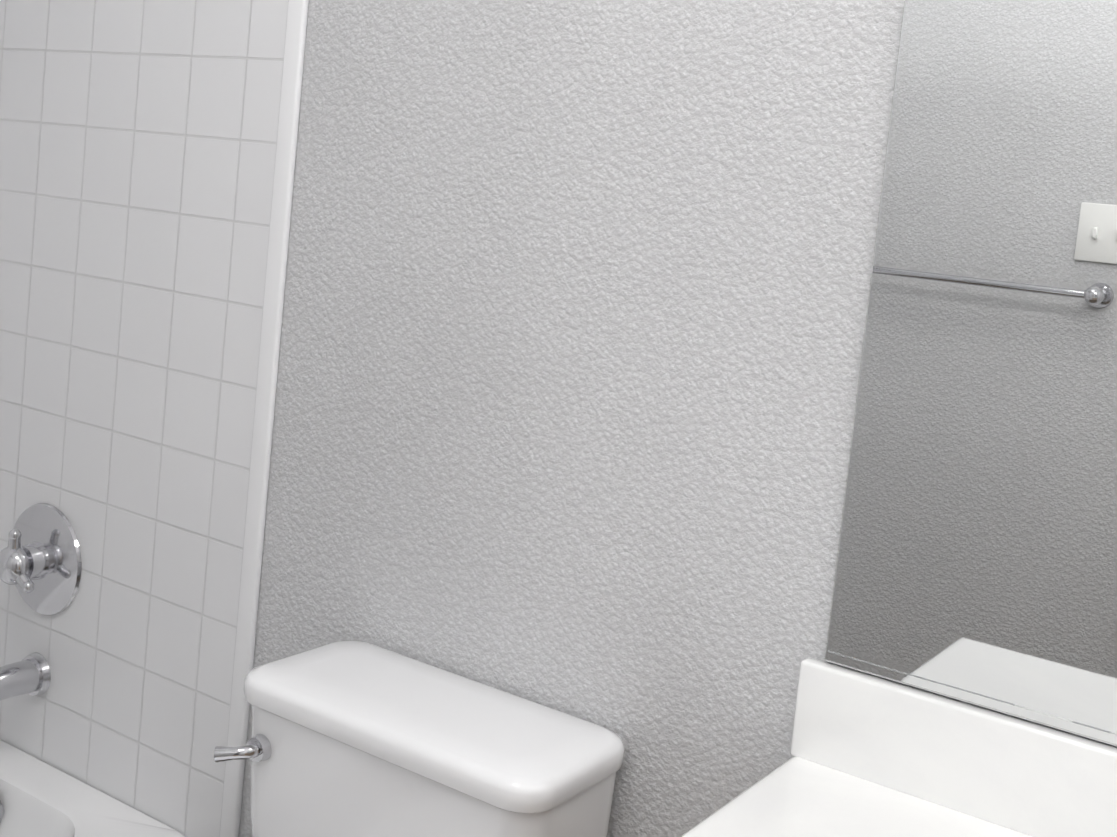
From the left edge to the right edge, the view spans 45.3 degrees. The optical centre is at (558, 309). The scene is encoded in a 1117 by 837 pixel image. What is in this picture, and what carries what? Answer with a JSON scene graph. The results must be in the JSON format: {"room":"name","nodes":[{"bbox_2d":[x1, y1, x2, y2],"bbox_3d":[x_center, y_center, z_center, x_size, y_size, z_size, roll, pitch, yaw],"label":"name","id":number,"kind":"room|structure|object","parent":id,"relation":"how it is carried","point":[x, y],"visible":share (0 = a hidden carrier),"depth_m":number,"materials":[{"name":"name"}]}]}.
{"room":"bathroom","nodes":[
{"label":"bathroom","id":0,"kind":"room"},
{"bbox_2d":[239,0,1116,836],"bbox_3d":[0.179,-0.008,1.504,3.084,2.440,0.100,9,6,33],"label":"wall","id":1,"kind":"structure","parent":0,"point":[575,306],"depth_m":1.54,"materials":[{"name":"grey paint"}]},
{"bbox_2d":[0,0,287,836],"bbox_3d":[-0.739,0.096,2.055,0.790,1.956,0.008,9,6,33],"label":"wall tile","id":2,"kind":"structure","parent":1,"relation":"attached to","point":[138,140],"depth_m":1.97,"materials":[{"name":"white tile"}]},
{"bbox_2d":[0,652,50,700],"bbox_3d":[-0.869,0.577,2.043,0.068,0.083,0.169,9,6,33],"label":"tub spout","id":3,"kind":"object","parent":2,"relation":"attached to","point":[29,674],"visible":1,"depth_m":2.08,"materials":[{"name":"silver metal"}]},
{"bbox_2d":[0,503,80,614],"bbox_3d":[-0.825,0.391,2.064,0.176,0.176,0.080,9,6,33],"label":"tub valve","id":4,"kind":"object","parent":2,"relation":"attached to","point":[40,561],"visible":1,"depth_m":2.06,"materials":[{"name":"silver metal"}]},
{"bbox_2d":[825,0,1116,745],"bbox_3d":[0.838,-0.050,0.997,1.242,0.992,0.008,9,6,33],"label":"mirror","id":5,"kind":"object","parent":1,"relation":"attached to","point":[977,560],"visible":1,"depth_m":1.28,"materials":[{"name":"clear glass"}]},
{"bbox_3d":[-0.387,1.237,0.949,3.084,0.050,1.687,9,6,33],"label":"floor","id":6,"kind":"structure","parent":0,"visible":0},
{"bbox_2d":[0,740,184,836],"bbox_3d":[-1.258,0.896,1.506,0.725,0.358,1.500,9,6,33],"label":"bathtub","id":7,"kind":"object","parent":6,"relation":"on","point":[38,798],"visible":1,"depth_m":1.99,"materials":[{"name":"white ceramic"}]},
{"bbox_2d":[214,641,624,836],"bbox_3d":[-0.323,0.816,1.360,0.438,0.734,0.719,9,6,33],"label":"toilet","id":8,"kind":"object","parent":6,"relation":"on","point":[355,739],"visible":0.98,"depth_m":1.48,"materials":[{"name":"white ceramic"}]},
{"bbox_2d":[681,754,1028,836],"bbox_3d":[0.540,0.938,0.870,1.312,0.742,0.572,9,6,33],"label":"countertop","id":9,"kind":"structure","parent":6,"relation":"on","point":[799,798],"depth_m":1.26,"materials":[{"name":"white stone"}]},
{"bbox_3d":[-1.535,-0.190,1.602,0.100,2.440,1.637,9,6,33],"label":"wall","id":10,"kind":"structure","parent":0,"visible":0},
{"bbox_2d":[219,0,308,836],"bbox_3d":[-0.716,0.098,2.035,0.790,1.960,0.016,9,6,33],"label":"trim","id":11,"kind":"structure","parent":10,"relation":"attached to","point":[285,159],"depth_m":1.79,"materials":[{"name":"white wood"}]}
]}

